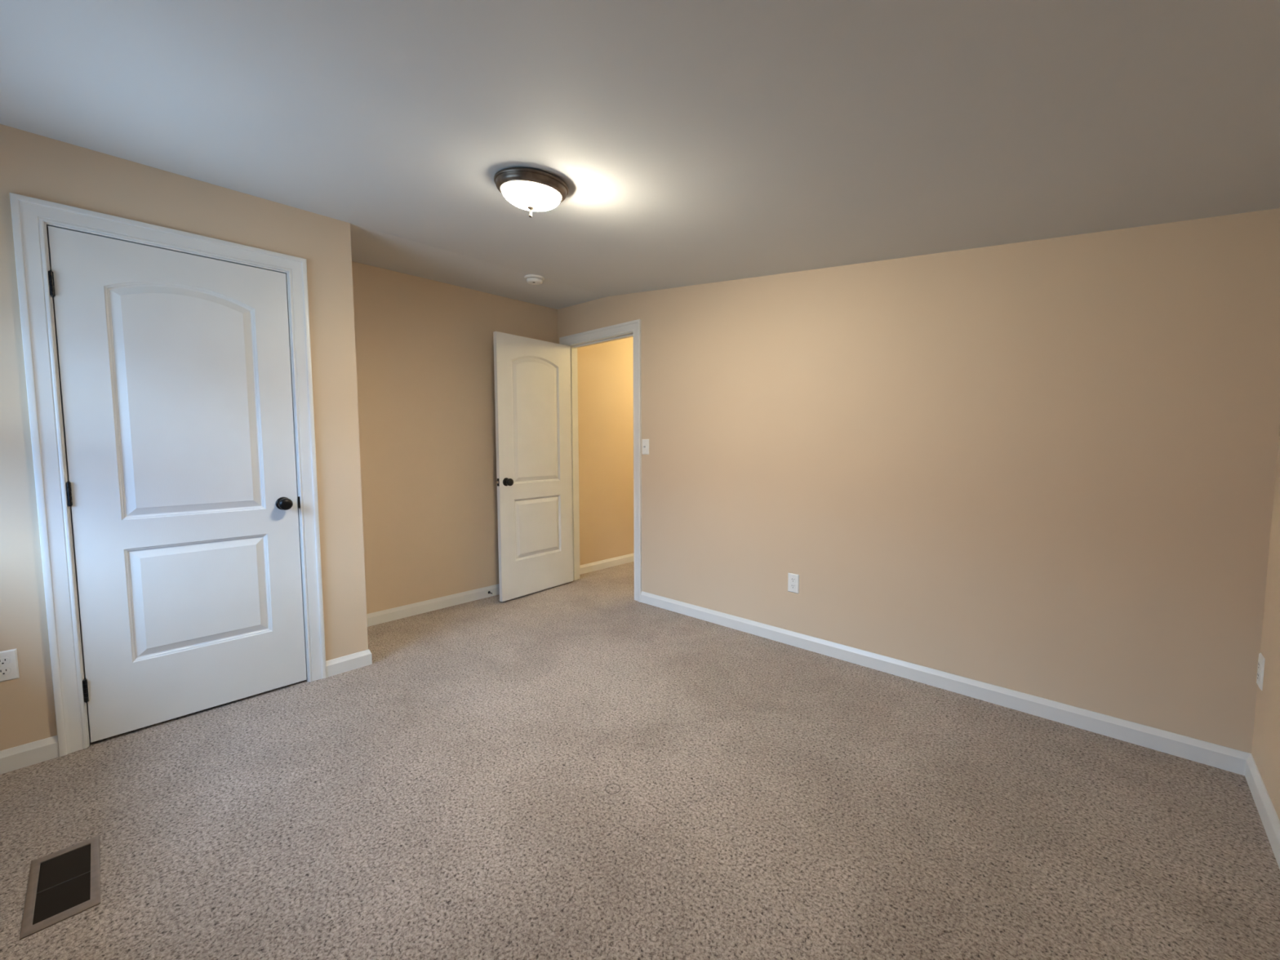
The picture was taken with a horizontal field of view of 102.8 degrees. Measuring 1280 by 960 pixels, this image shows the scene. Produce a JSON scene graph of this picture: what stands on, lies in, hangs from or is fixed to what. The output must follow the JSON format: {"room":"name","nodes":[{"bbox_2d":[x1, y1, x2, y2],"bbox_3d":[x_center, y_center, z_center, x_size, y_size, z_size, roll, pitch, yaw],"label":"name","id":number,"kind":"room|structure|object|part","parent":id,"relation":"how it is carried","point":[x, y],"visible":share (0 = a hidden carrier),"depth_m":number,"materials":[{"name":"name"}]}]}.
{"room":"empty bedroom","nodes":[
{"label":"empty bedroom","id":0,"kind":"room"},
{"bbox_2d":[0,124,368,751],"bbox_3d":[-2.294,-0.196,2.380,0.641,2.500,1.609,4,6,43],"label":"wall","id":1,"kind":"structure","parent":0,"point":[32,165],"depth_m":2.11,"materials":[{"name":"beige paint"}]},
{"bbox_2d":[0,648,19,682],"bbox_3d":[-2.362,0.692,1.894,0.008,0.114,0.070,4,6,43],"label":"wall outlet","id":2,"kind":"object","parent":1,"relation":"attached to","point":[9,667],"visible":1,"depth_m":1.90,"materials":[{"name":"white plastic"}]},
{"bbox_2d":[0,657,9,665],"bbox_3d":[-2.360,0.672,1.891,0.002,0.027,0.034,4,6,43],"label":"socket","id":3,"kind":"object","parent":2,"relation":"attached to","point":[3,660],"depth_m":1.89,"materials":[{"name":"white plastic"}]},
{"bbox_2d":[0,667,10,675],"bbox_3d":[-2.360,0.711,1.893,0.002,0.027,0.034,4,6,43],"label":"socket","id":4,"kind":"object","parent":2,"relation":"attached to","point":[3,671],"depth_m":1.90,"materials":[{"name":"white plastic"}]},
{"bbox_2d":[0,735,58,774],"bbox_3d":[-2.441,1.055,1.829,0.013,0.084,0.472,4,6,43],"label":"baseboard","id":5,"kind":"structure","parent":1,"relation":"attached to","point":[33,753],"depth_m":1.94,"materials":[{"name":"white wood"}]},
{"bbox_2d":[9,192,326,756],"bbox_3d":[-2.006,-0.006,2.302,0.134,2.130,0.926,4,6,43],"label":"door frame","id":6,"kind":"structure","parent":1,"relation":"attached to","point":[31,217],"depth_m":2.00,"materials":[{"name":"white wood"}]},
{"bbox_2d":[48,226,306,742],"bbox_3d":[-1.961,0.033,2.264,0.099,2.030,0.774,4,6,43],"label":"door","id":7,"kind":"structure","parent":1,"relation":"in","point":[175,366],"depth_m":2.22,"materials":[{"name":"white wood"}]},
{"bbox_3d":[-1.729,0.117,2.488,0.058,0.058,0.058,4,6,43],"label":"knob","id":8,"kind":"part","parent":7,"relation":"part of","materials":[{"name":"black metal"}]},
{"bbox_3d":[-1.707,0.112,2.557,0.006,0.058,0.010,4,6,43],"label":"strike plate","id":9,"kind":"part","parent":7,"relation":"part of","materials":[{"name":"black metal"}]},
{"bbox_2d":[325,648,372,677],"bbox_3d":[-1.803,0.971,2.975,0.654,0.084,0.224,4,6,43],"label":"baseboard","id":10,"kind":"structure","parent":1,"relation":"attached to","point":[341,664],"depth_m":2.75,"materials":[{"name":"white wood"}]},
{"bbox_2d":[351,261,634,613],"bbox_3d":[-1.177,-0.324,4.118,0.115,2.500,5.920,4,6,43],"label":"wall","id":11,"kind":"structure","parent":0,"point":[424,347],"depth_m":3.77,"materials":[{"name":"beige paint"}]},
{"bbox_2d":[366,583,499,626],"bbox_3d":[-1.333,0.901,3.941,0.013,0.084,1.832,4,6,43],"label":"baseboard","id":12,"kind":"structure","parent":11,"relation":"attached to","point":[410,610],"depth_m":3.72,"materials":[{"name":"white wood"}]},
{"bbox_2d":[0,561,1279,959],"bbox_3d":[0.365,1.047,2.824,4.267,0.060,6.040,4,6,43],"label":"floor","id":13,"kind":"structure","parent":0,"point":[582,768],"depth_m":1.67,"materials":[{"name":"beige carpet"}]},
{"bbox_2d":[19,835,100,940],"bbox_3d":[-1.608,1.220,1.433,0.344,0.207,0.138,4,6,43],"label":"floor vent","id":14,"kind":"object","parent":13,"relation":"in","point":[63,884],"visible":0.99,"depth_m":1.41,"materials":[{"name":"black metal"}]},
{"bbox_2d":[0,0,1279,309],"bbox_3d":[-0.473,-1.152,1.780,4.257,0.488,3.574,4,6,43],"label":"ceiling","id":15,"kind":"structure","parent":0,"point":[691,142],"depth_m":1.48,"materials":[{"name":"white paint"}]},
{"bbox_2d":[493,167,568,217],"bbox_3d":[-0.423,-1.104,2.001,0.286,0.137,0.286,0,4,-2],"label":"ceiling light","id":16,"kind":"object","parent":15,"relation":"attached to","point":[531,189],"visible":1,"depth_m":1.92,"materials":[{"name":"white glass"}]},
{"bbox_3d":[-0.427,-1.101,2.005,0.230,0.060,0.230,12,11,42],"label":"lamp shade","id":17,"kind":"part","parent":16,"relation":"part of","materials":[{"name":"white glass"}]},
{"bbox_2d":[524,274,544,284],"bbox_3d":[-0.733,-1.388,3.549,0.138,0.039,0.138,5,7,43],"label":"smoke detector","id":18,"kind":"object","parent":15,"relation":"attached to","point":[532,279],"visible":1,"depth_m":3.51,"materials":[{"name":"white plastic"}]},
{"bbox_2d":[557,208,1279,753],"bbox_3d":[0.835,-0.261,3.153,4.142,2.500,0.115,4,6,43],"label":"wall","id":19,"kind":"structure","parent":0,"point":[1046,468],"depth_m":2.33,"materials":[{"name":"beige paint"}]},
{"bbox_2d":[493,331,573,601],"bbox_3d":[-0.837,-0.104,4.130,0.163,2.030,0.769,3,5,38],"label":"door","id":20,"kind":"structure","parent":19,"relation":"in","point":[532,376],"depth_m":4.08,"materials":[{"name":"white wood"}]},
{"bbox_3d":[-0.990,0.016,3.861,0.058,0.058,0.058,3,5,38],"label":"knob","id":21,"kind":"part","parent":20,"relation":"part of","materials":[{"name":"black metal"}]},
{"bbox_2d":[559,319,641,602],"bbox_3d":[-0.303,-0.150,4.219,0.954,2.134,0.134,4,6,43],"label":"door frame","id":22,"kind":"structure","parent":19,"relation":"attached to","point":[632,328],"depth_m":3.96,"materials":[{"name":"white wood"}]},
{"bbox_2d":[641,439,648,454],"bbox_3d":[0.035,-0.248,3.813,0.070,0.114,0.022,4,6,43],"label":"light switch","id":23,"kind":"object","parent":19,"relation":"attached to","point":[645,442],"visible":1,"depth_m":3.81,"materials":[{"name":"white plastic"}]},
{"bbox_2d":[787,573,799,593],"bbox_3d":[0.917,0.618,3.057,0.070,0.114,0.008,4,6,43],"label":"wall outlet","id":24,"kind":"object","parent":19,"relation":"attached to","point":[793,579],"visible":1,"depth_m":3.05,"materials":[{"name":"white plastic"}]},
{"bbox_2d":[790,583,795,588],"bbox_3d":[0.916,0.637,3.056,0.034,0.027,0.002,4,6,43],"label":"socket","id":25,"kind":"object","parent":24,"relation":"attached to","point":[792,585],"depth_m":3.05,"materials":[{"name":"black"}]},
{"bbox_2d":[790,577,795,582],"bbox_3d":[0.916,0.598,3.054,0.034,0.027,0.002,4,6,43],"label":"socket","id":26,"kind":"object","parent":24,"relation":"attached to","point":[792,580],"depth_m":3.05,"materials":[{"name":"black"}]},
{"bbox_2d":[640,591,1251,775],"bbox_3d":[1.116,0.968,2.892,3.032,0.084,0.013,4,6,43],"label":"baseboard","id":27,"kind":"structure","parent":19,"relation":"attached to","point":[1220,757],"depth_m":2.38,"materials":[{"name":"white wood"}]},
{"bbox_2d":[1251,426,1279,820],"bbox_3d":[1.041,-0.068,0.436,0.115,2.500,3.574,4,6,43],"label":"wall","id":28,"kind":"structure","parent":0,"point":[1265,752],"depth_m":1.71,"materials":[{"name":"beige paint"}]},
{"bbox_2d":[1256,653,1265,690],"bbox_3d":[2.189,0.675,1.803,0.008,0.114,0.070,4,6,43],"label":"wall outlet","id":29,"kind":"object","parent":28,"relation":"attached to","point":[1260,668],"visible":1,"depth_m":1.79,"materials":[{"name":"white plastic"}]},
{"bbox_2d":[1257,671,1259,680],"bbox_3d":[2.187,0.695,1.806,0.002,0.027,0.034,4,6,43],"label":"socket","id":30,"kind":"object","parent":29,"relation":"attached to","point":[1258,673],"depth_m":1.80,"materials":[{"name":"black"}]},
{"bbox_2d":[1244,755,1279,869],"bbox_3d":[1.035,1.132,0.605,0.013,0.084,3.441,4,6,43],"label":"baseboard","id":31,"kind":"structure","parent":28,"relation":"attached to","point":[1270,820],"depth_m":1.63,"materials":[{"name":"white wood"}]},
{"bbox_3d":[0.906,-0.376,4.759,2.041,2.500,2.331,4,6,43],"label":"wall","id":32,"kind":"structure","parent":0,"visible":0},
{"bbox_2d":[579,552,634,574],"bbox_3d":[0.136,0.784,5.502,0.013,0.084,2.231,4,6,43],"label":"baseboard","id":33,"kind":"structure","parent":32,"relation":"attached to","point":[599,565],"depth_m":5.00,"materials":[{"name":"white wood"}]}
]}

